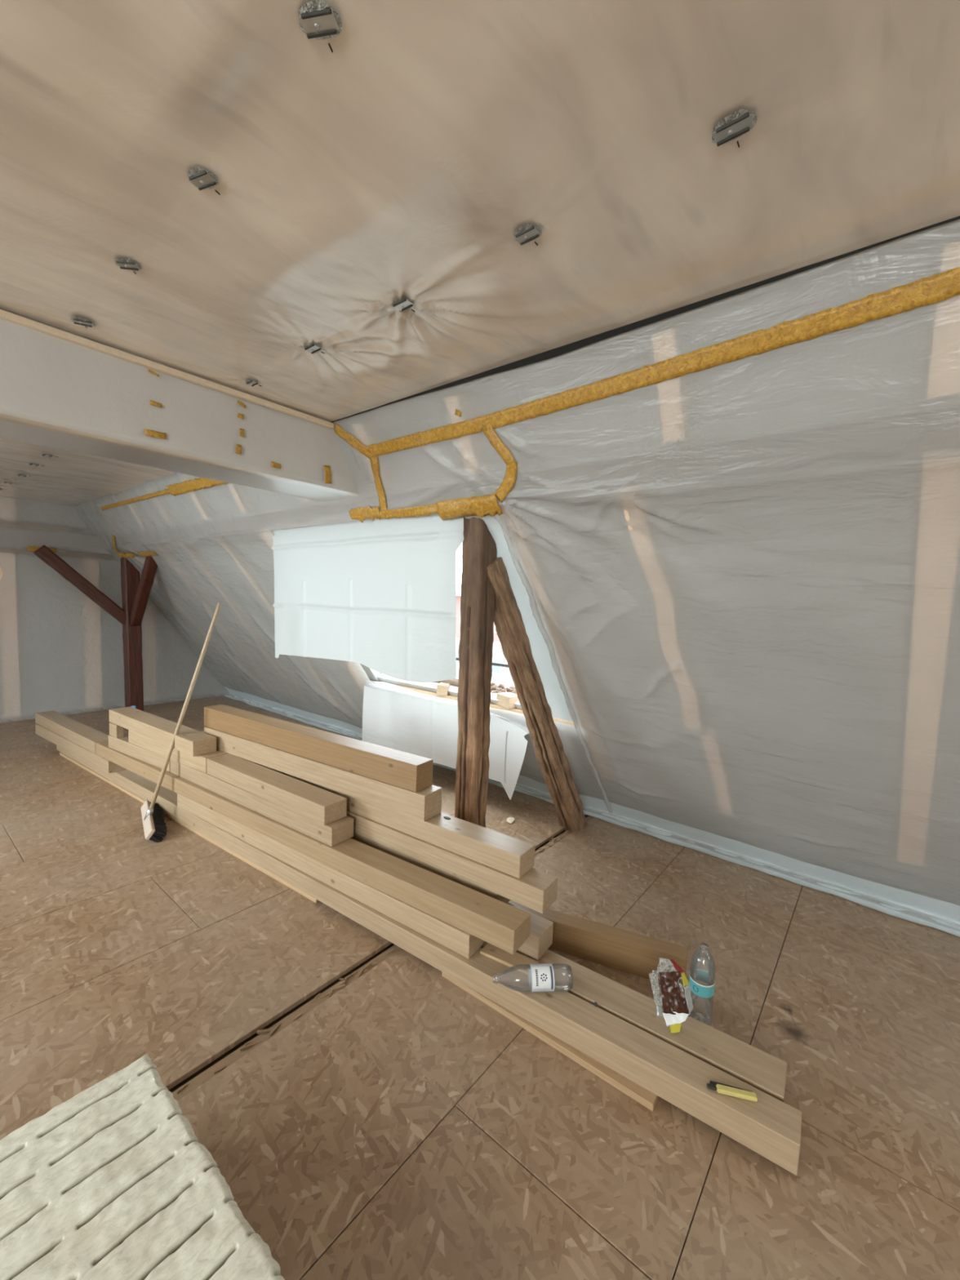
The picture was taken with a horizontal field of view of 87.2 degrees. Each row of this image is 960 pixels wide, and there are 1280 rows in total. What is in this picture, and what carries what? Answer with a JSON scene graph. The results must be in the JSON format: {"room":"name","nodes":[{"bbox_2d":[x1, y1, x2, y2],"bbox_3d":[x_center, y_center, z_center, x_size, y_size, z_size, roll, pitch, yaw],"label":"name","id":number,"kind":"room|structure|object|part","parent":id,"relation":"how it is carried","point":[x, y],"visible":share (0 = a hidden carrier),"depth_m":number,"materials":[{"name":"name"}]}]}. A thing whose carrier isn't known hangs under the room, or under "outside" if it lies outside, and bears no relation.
{"room":"construction site","nodes":[
{"label":"construction site","id":0,"kind":"room"},
{"bbox_2d":[0,496,228,723],"bbox_3d":[-6.218,-0.312,4.738,0.312,2.710,7.900,6,6,39],"label":"wall","id":1,"kind":"structure","parent":0,"point":[61,652],"depth_m":6.14,"materials":[{"name":"grey plastic"}]},
{"bbox_2d":[27,546,57,552],"bbox_3d":[-5.031,-1.039,5.800,0.005,0.056,0.260,6,6,39],"label":"tape","id":2,"kind":"object","parent":1,"relation":"attached to","point":[29,548],"visible":0.63,"depth_m":5.75,"materials":[{"name":"yellow plastic"}]},
{"bbox_2d":[0,0,959,506],"bbox_3d":[-1.854,-1.123,1.005,11.510,0.140,4.500,6,6,39],"label":"ceiling","id":3,"kind":"structure","parent":0,"point":[406,158],"depth_m":1.11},
{"bbox_2d":[16,473,31,476],"bbox_3d":[-3.963,-1.425,4.368,0.086,0.010,0.084,1,5,-8],"label":"hanger","id":4,"kind":"object","parent":3,"relation":"attached to","point":[18,474],"visible":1,"depth_m":4.36,"materials":[{"name":"metal"}]},
{"bbox_2d":[27,462,44,466],"bbox_3d":[-3.494,-1.375,3.957,0.086,0.010,0.084,1,5,-8],"label":"hanger","id":5,"kind":"object","parent":3,"relation":"attached to","point":[30,464],"visible":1,"depth_m":3.95,"materials":[{"name":"metal"}]},
{"bbox_2d":[40,453,57,457],"bbox_3d":[-3.136,-1.338,3.659,0.086,0.010,0.084,1,5,-8],"label":"hanger","id":6,"kind":"object","parent":3,"relation":"attached to","point":[49,455],"visible":1,"depth_m":3.64,"materials":[{"name":"metal"}]},
{"bbox_2d":[71,316,95,328],"bbox_3d":[-1.427,-1.141,1.814,0.065,0.008,0.066,4,5,19],"label":"hanger","id":7,"kind":"object","parent":3,"relation":"attached to","point":[79,321],"visible":1,"depth_m":1.81,"materials":[{"name":"metal"}]},
{"bbox_3d":[-1.427,-1.141,1.812,0.061,0.002,0.027,0,5,-24],"label":"plate","id":8,"kind":"part","parent":7,"relation":"part of","materials":[{"name":"metal"}]},
{"bbox_2d":[114,257,141,274],"bbox_3d":[-1.034,-1.100,1.482,0.061,0.008,0.062,5,6,36],"label":"hanger","id":9,"kind":"object","parent":3,"relation":"attached to","point":[125,264],"visible":1,"depth_m":1.48,"materials":[{"name":"metal"}]},
{"bbox_3d":[-1.035,-1.100,1.481,0.058,0.002,0.026,2,5,-7],"label":"plate","id":10,"kind":"part","parent":9,"relation":"part of","materials":[{"name":"metal"}]},
{"bbox_2d":[186,166,220,195],"bbox_3d":[-0.638,-1.060,1.164,0.066,0.008,0.065,0,5,-25],"label":"hanger","id":11,"kind":"object","parent":3,"relation":"attached to","point":[200,178],"visible":1,"depth_m":1.16,"materials":[{"name":"metal"}]},
{"bbox_3d":[-0.640,-1.060,1.163,0.061,0.002,0.027,4,5,22],"label":"plate","id":12,"kind":"part","parent":11,"relation":"part of","materials":[{"name":"metal"}]},
{"bbox_2d":[244,379,261,386],"bbox_3d":[-1.033,-1.165,2.289,0.062,0.008,0.061,1,5,-8],"label":"hanger","id":13,"kind":"object","parent":3,"relation":"attached to","point":[251,382],"visible":1,"depth_m":2.28,"materials":[{"name":"metal"}]},
{"bbox_3d":[-1.034,-1.165,2.289,0.058,0.002,0.026,6,6,39],"label":"plate","id":14,"kind":"part","parent":13,"relation":"part of","materials":[{"name":"metal"}]},
{"bbox_2d":[303,342,324,354],"bbox_3d":[-0.642,-1.122,1.943,0.074,0.009,0.072,1,5,-8],"label":"hanger","id":15,"kind":"object","parent":3,"relation":"attached to","point":[313,348],"visible":1,"depth_m":1.94,"materials":[{"name":"metal"}]},
{"bbox_3d":[-0.644,-1.122,1.942,0.068,0.002,0.030,6,6,39],"label":"plate","id":16,"kind":"part","parent":15,"relation":"part of","materials":[{"name":"metal"}]},
{"bbox_2d":[297,0,342,52],"bbox_3d":[-0.265,-1.020,0.835,0.066,0.008,0.065,-1,6,-37],"label":"hanger","id":17,"kind":"object","parent":3,"relation":"attached to","point":[317,19],"visible":1,"depth_m":0.83,"materials":[{"name":"metal"}]},
{"bbox_3d":[-0.266,-1.020,0.834,0.061,0.002,0.027,3,5,10],"label":"plate","id":18,"kind":"part","parent":17,"relation":"part of","materials":[{"name":"metal"}]},
{"bbox_2d":[391,297,414,311],"bbox_3d":[-0.247,-1.082,1.630,0.074,0.009,0.072,1,5,-8],"label":"hanger","id":19,"kind":"object","parent":3,"relation":"attached to","point":[404,303],"visible":0.99,"depth_m":1.62,"materials":[{"name":"metal"}]},
{"bbox_2d":[513,223,542,245],"bbox_3d":[0.124,-1.042,1.300,0.070,0.008,0.069,1,5,-8],"label":"hanger","id":20,"kind":"object","parent":3,"relation":"attached to","point":[527,233],"visible":1,"depth_m":1.29,"materials":[{"name":"metal"}]},
{"bbox_2d":[711,109,757,147],"bbox_3d":[0.499,-1.004,0.991,0.074,0.009,0.072,1,5,-8],"label":"hanger","id":21,"kind":"object","parent":3,"relation":"attached to","point":[738,123],"visible":1,"depth_m":0.98,"materials":[{"name":"metal"}]},
{"bbox_2d":[0,696,959,1279],"bbox_3d":[-1.865,1.481,1.119,11.759,0.074,8.060,6,6,39],"label":"floor","id":22,"kind":"structure","parent":0,"point":[368,1116],"depth_m":1.78,"materials":[{"name":"brown wood"}]},
{"bbox_2d":[120,556,143,711],"bbox_3d":[-4.375,-0.102,6.345,0.184,2.072,0.192,6,6,40],"label":"timber post","id":23,"kind":"object","parent":22,"relation":"on","point":[130,575],"visible":0.76,"depth_m":6.29,"materials":[{"name":"brown wood"}]},
{"bbox_2d":[33,545,124,625],"bbox_3d":[-4.696,-0.629,6.010,0.925,0.925,0.125,-2,6,-42],"label":"brace","id":24,"kind":"object","parent":23,"relation":"attached to","point":[44,553],"visible":0.97,"depth_m":5.93,"materials":[{"name":"brown wood"}]},
{"bbox_2d":[118,552,137,558],"bbox_3d":[-4.223,-1.012,6.028,0.570,0.062,0.070,6,6,39],"label":"tape","id":25,"kind":"object","parent":23,"relation":"attached to","point":[124,555],"visible":0.99,"depth_m":5.99,"materials":[{"name":"yellow plastic"}]},
{"bbox_2d":[129,555,157,626],"bbox_3d":[-3.990,-0.601,5.992,0.889,0.916,0.121,6,6,42],"label":"brace","id":26,"kind":"object","parent":23,"relation":"attached to","point":[148,571],"visible":0.92,"depth_m":5.95,"materials":[{"name":"brown wood"}]},
{"bbox_2d":[140,601,221,842],"bbox_3d":[-2.086,0.506,3.429,0.555,1.547,0.503,6,6,39],"label":"broom","id":27,"kind":"object","parent":22,"relation":"on","point":[155,828],"visible":1,"depth_m":3.39,"materials":[{"name":"wood"}]},
{"bbox_2d":[143,807,153,820],"bbox_3d":[-2.213,1.164,3.369,0.044,0.091,0.054,6,6,39],"label":"socket","id":28,"kind":"object","parent":27,"relation":"attached to","point":[149,812],"depth_m":3.36,"materials":[{"name":"metal"}]},
{"bbox_2d":[59,752,319,903],"bbox_3d":[-2.377,1.210,3.707,3.772,0.024,0.079,5,6,34],"label":"wood lath","id":29,"kind":"object","parent":22,"relation":"on","point":[62,754],"visible":0.36,"depth_m":3.25,"materials":[{"name":"brown wood"}]},
{"bbox_2d":[56,745,801,1175],"bbox_3d":[-1.538,1.224,3.153,5.997,0.094,0.119,5,6,35],"label":"timber beam","id":30,"kind":"structure","parent":29,"relation":"on","point":[769,1126],"depth_m":1.80,"materials":[{"name":"brown wood"}]},
{"bbox_2d":[35,723,125,773],"bbox_3d":[-3.625,0.939,4.540,1.750,0.099,0.138,5,6,34],"label":"timber beam","id":31,"kind":"structure","parent":30,"relation":"on","point":[100,762],"depth_m":4.34,"materials":[{"name":"brown wood"}]},
{"bbox_2d":[35,710,108,754],"bbox_3d":[-3.743,0.827,4.631,1.533,0.099,0.148,5,6,35],"label":"timber beam","id":32,"kind":"structure","parent":31,"relation":"on","point":[85,736],"depth_m":4.54,"materials":[{"name":"brown wood"}]},
{"bbox_2d":[177,793,485,958],"bbox_3d":[-1.019,1.173,2.811,2.443,0.099,0.128,5,6,34],"label":"timber beam","id":33,"kind":"structure","parent":30,"relation":"on","point":[453,938],"depth_m":2.47,"materials":[{"name":"brown wood"}]},
{"bbox_2d":[95,740,530,955],"bbox_3d":[-1.469,1.033,3.106,3.939,0.099,0.139,5,5,33],"label":"timber beam","id":34,"kind":"structure","parent":33,"relation":"on","point":[505,926],"depth_m":2.38,"materials":[{"name":"brown wood"}]},
{"bbox_2d":[108,731,170,772],"bbox_3d":[-2.525,0.835,3.830,0.934,0.099,0.148,5,5,32],"label":"timber beam","id":35,"kind":"structure","parent":34,"relation":"on","point":[122,744],"depth_m":3.78,"materials":[{"name":"brown wood"}]},
{"bbox_2d":[109,722,123,737],"bbox_3d":[-2.873,0.710,3.985,0.141,0.099,0.048,5,6,35],"label":"wood block","id":36,"kind":"object","parent":35,"relation":"on","point":[115,731],"visible":0.82,"depth_m":3.95,"materials":[{"name":"brown wood"}]},
{"bbox_2d":[128,729,226,773],"bbox_3d":[-2.179,0.766,3.602,1.084,0.099,0.146,5,5,33],"label":"timber beam","id":37,"kind":"structure","parent":35,"relation":"on","point":[198,762],"depth_m":3.46,"materials":[{"name":"brown wood"}]},
{"bbox_2d":[108,706,216,756],"bbox_3d":[-2.361,0.651,3.700,1.354,0.099,0.153,5,6,35],"label":"timber beam","id":38,"kind":"structure","parent":37,"relation":"on","point":[189,741],"depth_m":3.55,"materials":[{"name":"brown wood"}]},
{"bbox_2d":[169,759,353,846],"bbox_3d":[-1.415,0.935,3.097,1.709,0.099,0.146,5,6,34],"label":"timber beam","id":39,"kind":"structure","parent":34,"relation":"on","point":[338,831],"depth_m":2.85,"materials":[{"name":"brown wood"}]},
{"bbox_2d":[206,753,346,825],"bbox_3d":[-1.234,0.851,2.968,1.179,0.099,0.146,5,6,35],"label":"timber beam","id":40,"kind":"structure","parent":39,"relation":"on","point":[322,806],"depth_m":2.85,"materials":[{"name":"brown wood"}]},
{"bbox_2d":[480,942,539,975],"bbox_3d":[0.122,1.316,2.087,0.238,0.013,0.078,5,5,30],"label":"wood lath","id":41,"kind":"object","parent":30,"relation":"on","point":[489,950],"visible":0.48,"depth_m":2.08,"materials":[{"name":"brown wood"}]},
{"bbox_2d":[493,963,573,991],"bbox_3d":[0.200,1.293,1.931,0.300,0.090,0.091,1,5,-3],"label":"plastic bottle","id":42,"kind":"object","parent":30,"relation":"on","point":[540,976],"visible":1,"depth_m":1.92,"materials":[{"name":"plastic"}]},
{"bbox_3d":[0.229,1.277,1.908,0.068,0.053,0.043,1,5,-3],"label":"label panel","id":43,"kind":"part","parent":42,"relation":"part of","materials":[{"name":"white paper"}]},
{"bbox_2d":[706,1080,757,1102],"bbox_3d":[0.771,1.382,1.544,0.140,0.014,0.029,3,5,15],"label":"utility knife","id":44,"kind":"object","parent":30,"relation":"on","point":[724,1089],"visible":1,"depth_m":1.54,"materials":[{"name":"yellow plastic"}]},
{"bbox_3d":[0.774,1.380,1.556,0.120,0.008,0.005,3,5,15],"label":"blade rail","id":45,"kind":"part","parent":44,"relation":"part of","materials":[{"name":"yellow plastic"}]},
{"bbox_3d":[0.783,1.383,1.540,0.114,0.014,0.024,3,5,13],"label":"handle","id":46,"kind":"part","parent":44,"relation":"part of","materials":[{"name":"yellow plastic"}]},
{"bbox_2d":[454,516,497,827],"bbox_3d":[-0.029,0.314,2.768,0.154,2.131,0.162,6,6,40],"label":"timber post","id":47,"kind":"object","parent":22,"relation":"on","point":[479,550],"visible":0.8,"depth_m":2.71,"materials":[{"name":"brown wood"}]},
{"bbox_2d":[506,817,514,823],"bbox_3d":[0.221,1.311,3.668,0.058,0.024,0.104,3,5,10],"label":"chip","id":48,"kind":"object","parent":22,"relation":"on","point":[510,820],"visible":1,"depth_m":3.65,"materials":[{"name":"beige wood"}]},
{"bbox_2d":[486,556,586,831],"bbox_3d":[0.373,0.470,3.186,0.174,1.884,1.199,6,6,40],"label":"brace","id":49,"kind":"object","parent":22,"relation":"on","point":[552,759],"visible":0.93,"depth_m":3.08,"materials":[{"name":"brown wood"}]},
{"bbox_2d":[441,971,658,1111],"bbox_3d":[0.216,1.450,1.901,0.898,0.024,0.078,6,6,37],"label":"wood lath","id":50,"kind":"object","parent":22,"relation":"on","point":[647,1099],"visible":0.5,"depth_m":1.76,"materials":[{"name":"brown wood"}]},
{"bbox_2d":[507,900,687,979],"bbox_3d":[0.477,1.369,2.311,0.869,0.139,0.083,4,5,23],"label":"timber beam","id":51,"kind":"structure","parent":22,"relation":"on","point":[626,951],"depth_m":2.23,"materials":[{"name":"brown wood"}]},
{"bbox_2d":[688,942,715,1025],"bbox_3d":[0.860,1.327,1.955,0.090,0.305,0.090,0,5,-24],"label":"plastic bottle","id":52,"kind":"object","parent":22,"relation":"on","point":[706,993],"visible":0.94,"depth_m":1.97,"materials":[{"name":"clear plastic"}]},
{"bbox_3d":[-1.028,1.312,3.042,4.213,0.024,0.078,5,6,34],"label":"wood lath","id":53,"kind":"object","parent":22,"relation":"on","visible":0},
{"bbox_2d":[480,942,786,1102],"bbox_3d":[-1.237,1.238,3.128,5.377,0.094,0.148,5,6,35],"label":"timber beam","id":54,"kind":"structure","parent":53,"relation":"on","point":[744,1062],"depth_m":1.77,"materials":[{"name":"brown wood"}]},
{"bbox_2d":[506,902,553,959],"bbox_3d":[-0.945,1.162,2.985,2.989,0.099,0.133,5,6,35],"label":"timber beam","id":55,"kind":"structure","parent":54,"relation":"on","point":[540,940],"depth_m":2.13,"materials":[{"name":"brown wood"}]},
{"bbox_2d":[350,832,510,903],"bbox_3d":[-1.021,1.052,3.062,2.760,0.099,0.133,5,6,34],"label":"timber beam","id":56,"kind":"structure","parent":55,"relation":"on","point":[356,837],"depth_m":2.47,"materials":[{"name":"brown wood"}]},
{"bbox_2d":[346,810,557,913],"bbox_3d":[-0.929,0.962,2.976,2.994,0.099,0.133,5,6,35],"label":"timber beam","id":57,"kind":"structure","parent":56,"relation":"on","point":[536,890],"depth_m":2.28,"materials":[{"name":"brown wood"}]},
{"bbox_2d":[201,731,535,878],"bbox_3d":[-0.969,0.858,3.013,2.868,0.099,0.133,5,6,35],"label":"timber beam","id":58,"kind":"structure","parent":57,"relation":"on","point":[506,854],"depth_m":2.36,"materials":[{"name":"brown wood"}]},
{"bbox_2d":[204,726,441,821],"bbox_3d":[-1.057,0.738,3.028,1.981,0.129,0.138,5,5,33],"label":"timber beam","id":59,"kind":"structure","parent":58,"relation":"on","point":[422,805],"depth_m":2.76,"materials":[{"name":"brown wood"}]},
{"bbox_2d":[204,704,432,791],"bbox_3d":[-1.083,0.603,3.042,1.940,0.134,0.128,5,5,33],"label":"timber beam","id":60,"kind":"structure","parent":59,"relation":"on","point":[410,771],"depth_m":2.83,"materials":[{"name":"brown wood"}]},
{"bbox_2d":[648,957,693,1033],"bbox_3d":[0.685,1.259,1.794,0.146,0.198,0.110,2,5,-4],"label":"wrapper","id":61,"kind":"object","parent":54,"relation":"on","point":[673,1000],"visible":1,"depth_m":1.79,"materials":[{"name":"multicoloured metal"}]},
{"bbox_3d":[0.733,1.219,1.808,0.040,0.040,0.021,-2,6,-38],"label":"yellow panel","id":62,"kind":"part","parent":61,"relation":"part of","materials":[{"name":"yellow plastic"}]},
{"bbox_3d":[0.739,1.269,1.789,0.034,0.075,0.059,6,6,39],"label":"silver panel","id":63,"kind":"part","parent":61,"relation":"part of","materials":[{"name":"silver metal"}]},
{"bbox_2d":[74,215,959,936],"bbox_3d":[0.001,-0.002,3.432,11.710,2.649,1.970,6,6,39],"label":"wall","id":64,"kind":"structure","parent":0,"point":[740,578],"depth_m":2.22,"materials":[{"name":"grey plastic"}]},
{"bbox_2d":[111,534,119,554],"bbox_3d":[-4.331,-1.126,5.987,0.076,0.223,0.338,0,5,-23],"label":"tape","id":65,"kind":"object","parent":64,"relation":"attached to","point":[113,536],"visible":0.99,"depth_m":5.97,"materials":[{"name":"yellow plastic"}]},
{"bbox_2d":[99,488,170,510],"bbox_3d":[-3.456,-1.380,5.000,1.950,0.055,0.039,6,6,38],"label":"tape","id":66,"kind":"object","parent":64,"relation":"attached to","point":[164,491],"visible":1,"depth_m":4.88,"materials":[{"name":"yellow plastic"}]},
{"bbox_2d":[137,551,157,556],"bbox_3d":[-3.706,-0.959,5.614,0.501,0.053,0.057,6,6,39],"label":"tape","id":67,"kind":"object","parent":64,"relation":"attached to","point":[141,553],"visible":1,"depth_m":5.62,"materials":[{"name":"yellow plastic"}]},
{"bbox_2d":[0,308,358,501],"bbox_3d":[-2.301,-1.001,1.590,0.793,0.409,4.430,6,6,39],"label":"beam","id":68,"kind":"structure","parent":64,"relation":"attached to","point":[61,389],"depth_m":2.16,"materials":[{"name":"white paint"}]},
{"bbox_2d":[147,368,159,377],"bbox_3d":[-1.368,-1.119,2.114,0.003,0.020,0.042,5,6,36],"label":"tape","id":69,"kind":"object","parent":68,"relation":"attached to","point":[148,370],"visible":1,"depth_m":2.11,"materials":[{"name":"yellow plastic"}]},
{"bbox_2d":[144,428,166,439],"bbox_3d":[-1.374,-0.873,2.138,0.004,0.032,0.081,6,6,39],"label":"tape","id":70,"kind":"object","parent":68,"relation":"attached to","point":[150,433],"visible":1,"depth_m":2.14,"materials":[{"name":"yellow plastic"}]},
{"bbox_2d":[150,400,162,407],"bbox_3d":[-1.368,-0.997,2.130,0.003,0.018,0.045,6,6,40],"label":"tape","id":71,"kind":"object","parent":68,"relation":"attached to","point":[152,402],"visible":1,"depth_m":2.13,"materials":[{"name":"yellow plastic"}]},
{"bbox_2d":[235,444,241,454],"bbox_3d":[-1.151,-0.910,2.407,0.004,0.046,0.030,6,6,39],"label":"tape","id":72,"kind":"object","parent":68,"relation":"attached to","point":[238,447],"visible":1,"depth_m":2.41,"materials":[{"name":"yellow plastic"}]},
{"bbox_2d":[237,413,244,418],"bbox_3d":[-1.139,-1.067,2.402,0.004,0.022,0.028,6,6,39],"label":"tape","id":73,"kind":"object","parent":68,"relation":"attached to","point":[239,415],"visible":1,"depth_m":2.40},
{"bbox_2d":[236,400,246,408],"bbox_3d":[-1.135,-1.122,2.401,0.004,0.028,0.044,6,6,39],"label":"tape","id":74,"kind":"object","parent":68,"relation":"attached to","point":[239,402],"visible":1,"depth_m":2.40,"materials":[{"name":"yellow plastic"}]},
{"bbox_2d":[239,427,244,437],"bbox_3d":[-1.139,-0.992,2.413,0.005,0.038,0.024,6,6,39],"label":"tape","id":75,"kind":"object","parent":68,"relation":"attached to","point":[242,430],"visible":1,"depth_m":2.41,"materials":[{"name":"yellow plastic"}]},
{"bbox_2d":[271,461,280,469],"bbox_3d":[-1.033,-0.885,2.556,0.004,0.029,0.051,6,6,39],"label":"tape","id":76,"kind":"object","parent":68,"relation":"attached to","point":[273,464],"visible":1,"depth_m":2.55,"materials":[{"name":"yellow plastic"}]},
{"bbox_2d":[324,465,331,484],"bbox_3d":[-0.842,-0.915,2.788,0.004,0.101,0.051,6,6,39],"label":"tape","id":77,"kind":"object","parent":68,"relation":"attached to","point":[326,468],"visible":1,"depth_m":2.79,"materials":[{"name":"yellow plastic"}]},
{"bbox_2d":[165,477,228,496],"bbox_3d":[-2.164,-1.240,3.961,1.421,0.095,0.062,6,6,39],"label":"tape","id":78,"kind":"object","parent":64,"relation":"attached to","point":[185,486],"visible":0.66,"depth_m":4.10,"materials":[{"name":"yellow plastic"}]},
{"bbox_2d":[334,422,386,511],"bbox_3d":[-0.676,-0.961,2.845,0.278,0.465,0.200,3,5,10],"label":"tape","id":79,"kind":"object","parent":64,"relation":"attached to","point":[351,440],"visible":1,"depth_m":2.78,"materials":[{"name":"yellow plastic"}]},
{"bbox_2d":[348,506,381,522],"bbox_3d":[-0.689,-0.754,3.021,0.262,0.089,0.049,5,6,36],"label":"tape","id":80,"kind":"object","parent":64,"relation":"attached to","point":[361,514],"visible":1,"depth_m":3.02,"materials":[{"name":"yellow plastic"}]},
{"bbox_2d":[271,513,463,682],"bbox_3d":[-0.849,-0.272,3.299,1.959,0.982,0.064,6,6,39],"label":"sheet","id":81,"kind":"object","parent":64,"relation":"hanging from","point":[379,595],"visible":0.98,"depth_m":3.15,"materials":[{"name":"white plastic"}]},
{"bbox_2d":[375,502,443,519],"bbox_3d":[-0.403,-0.707,2.798,0.551,0.063,0.035,6,6,40],"label":"tape","id":82,"kind":"object","parent":64,"relation":"attached to","point":[423,510],"visible":1,"depth_m":2.79,"materials":[{"name":"yellow plastic"}]},
{"bbox_2d":[362,680,528,799],"bbox_3d":[-0.344,0.785,4.275,1.880,0.679,0.166,6,6,39],"label":"sheet","id":83,"kind":"object","parent":64,"relation":"hanging from","point":[420,726],"visible":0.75,"depth_m":4.24,"materials":[{"name":"white plastic"}]},
{"bbox_2d":[454,408,461,417],"bbox_3d":[-0.099,-1.026,2.281,0.039,0.035,0.013,4,5,27],"label":"tape","id":84,"kind":"object","parent":64,"relation":"attached to","point":[458,412],"visible":1,"depth_m":2.28,"materials":[{"name":"yellow plastic"}]},
{"bbox_2d":[435,493,502,520],"bbox_3d":[-0.059,-0.664,2.542,0.391,0.097,0.073,6,6,39],"label":"tape","id":85,"kind":"object","parent":64,"relation":"attached to","point":[479,506],"visible":1,"depth_m":2.53,"materials":[{"name":"yellow plastic"}]},
{"bbox_2d":[370,680,573,724],"bbox_3d":[-0.073,0.469,4.366,2.415,0.033,0.570,6,6,39],"label":"trim","id":86,"kind":"structure","parent":64,"relation":"attached to","point":[424,691],"depth_m":4.14,"materials":[{"name":"brown wood"}]},
{"bbox_2d":[380,672,458,686],"bbox_3d":[-0.703,0.350,4.686,1.482,0.148,0.151,6,6,39],"label":"beam","id":87,"kind":"structure","parent":86,"relation":"on","point":[454,682],"depth_m":4.25,"materials":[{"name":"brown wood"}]},
{"bbox_2d":[436,682,449,695],"bbox_3d":[-0.302,0.410,4.233,0.090,0.085,0.140,3,5,10],"label":"wood offcut","id":88,"kind":"object","parent":86,"relation":"on","point":[442,688],"visible":0.82,"depth_m":4.17,"materials":[{"name":"brown wood"}]},
{"bbox_2d":[490,682,516,706],"bbox_3d":[0.247,0.438,4.062,1.301,0.151,0.485,6,6,39],"label":"rubble","id":89,"kind":"object","parent":86,"relation":"on","point":[496,689],"visible":0.21,"depth_m":4.06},
{"bbox_2d":[496,692,518,709],"bbox_3d":[0.222,0.459,3.834,0.120,0.090,0.170,-1,5,-31],"label":"wood offcut","id":90,"kind":"object","parent":86,"relation":"on","point":[507,700],"visible":0.8,"depth_m":3.78,"materials":[{"name":"brown wood"}]},
{"bbox_2d":[480,420,516,502],"bbox_3d":[0.080,-0.810,2.314,0.168,0.323,0.168,2,5,-4],"label":"tape","id":91,"kind":"object","parent":64,"relation":"attached to","point":[504,453],"visible":1,"depth_m":2.26,"materials":[{"name":"yellow plastic"}]},
{"bbox_2d":[464,515,573,722],"bbox_3d":[0.277,-0.066,2.973,0.385,1.263,0.997,6,6,39],"label":"sheet","id":92,"kind":"object","parent":64,"relation":"attached to","point":[554,695],"visible":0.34,"depth_m":3.01,"materials":[{"name":"white plastic"}]},
{"bbox_2d":[366,266,959,457],"bbox_3d":[1.577,-0.834,0.939,5.670,0.136,0.057,6,6,39],"label":"tape","id":93,"kind":"object","parent":64,"relation":"attached to","point":[941,286],"visible":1,"depth_m":1.61,"materials":[{"name":"yellow plastic"}]},
{"label":"outside","id":94,"kind":"structure","parent":0,"visible":0},
{"bbox_3d":[8.502,2.252,34.643,90.000,0.200,55.800,6,6,39],"label":"ground","id":95,"kind":"structure","parent":94,"visible":0},
{"bbox_2d":[455,585,515,690],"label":"window","id":96,"kind":"structure","parent":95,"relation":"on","point":[501,675],"depth_m":17.55,"materials":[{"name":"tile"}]},
{"bbox_3d":[0.429,0.916,17.567,0.680,0.400,0.015,6,6,39],"label":"pane","id":97,"kind":"part","parent":96,"relation":"part of","materials":[{"name":"clear glass"}]},
{"bbox_3d":[-0.789,1.371,0.659,1.213,0.101,1.016,6,6,39],"label":"insulation slab","id":98,"kind":"object","parent":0,"visible":0},
{"bbox_2d":[0,1053,284,1279],"bbox_3d":[-0.800,1.270,0.661,1.209,0.102,1.032,6,6,39],"label":"insulation slab","id":99,"kind":"object","parent":98,"relation":"on","point":[113,1182],"visible":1,"depth_m":1.07,"materials":[{"name":"fabric"}]},
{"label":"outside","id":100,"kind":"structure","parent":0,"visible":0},
{"bbox_3d":[0.403,1.102,5.411,10.000,0.070,1.600,6,6,39],"label":"roof","id":101,"kind":"structure","parent":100,"visible":0},
{"bbox_2d":[456,657,508,667],"bbox_3d":[0.362,0.828,5.327,7.000,1.125,0.040,6,6,39],"label":"railing","id":102,"kind":"object","parent":101,"relation":"on","point":[457,658],"visible":0.02,"depth_m":5.41,"materials":[{"name":"metal"}]}
]}

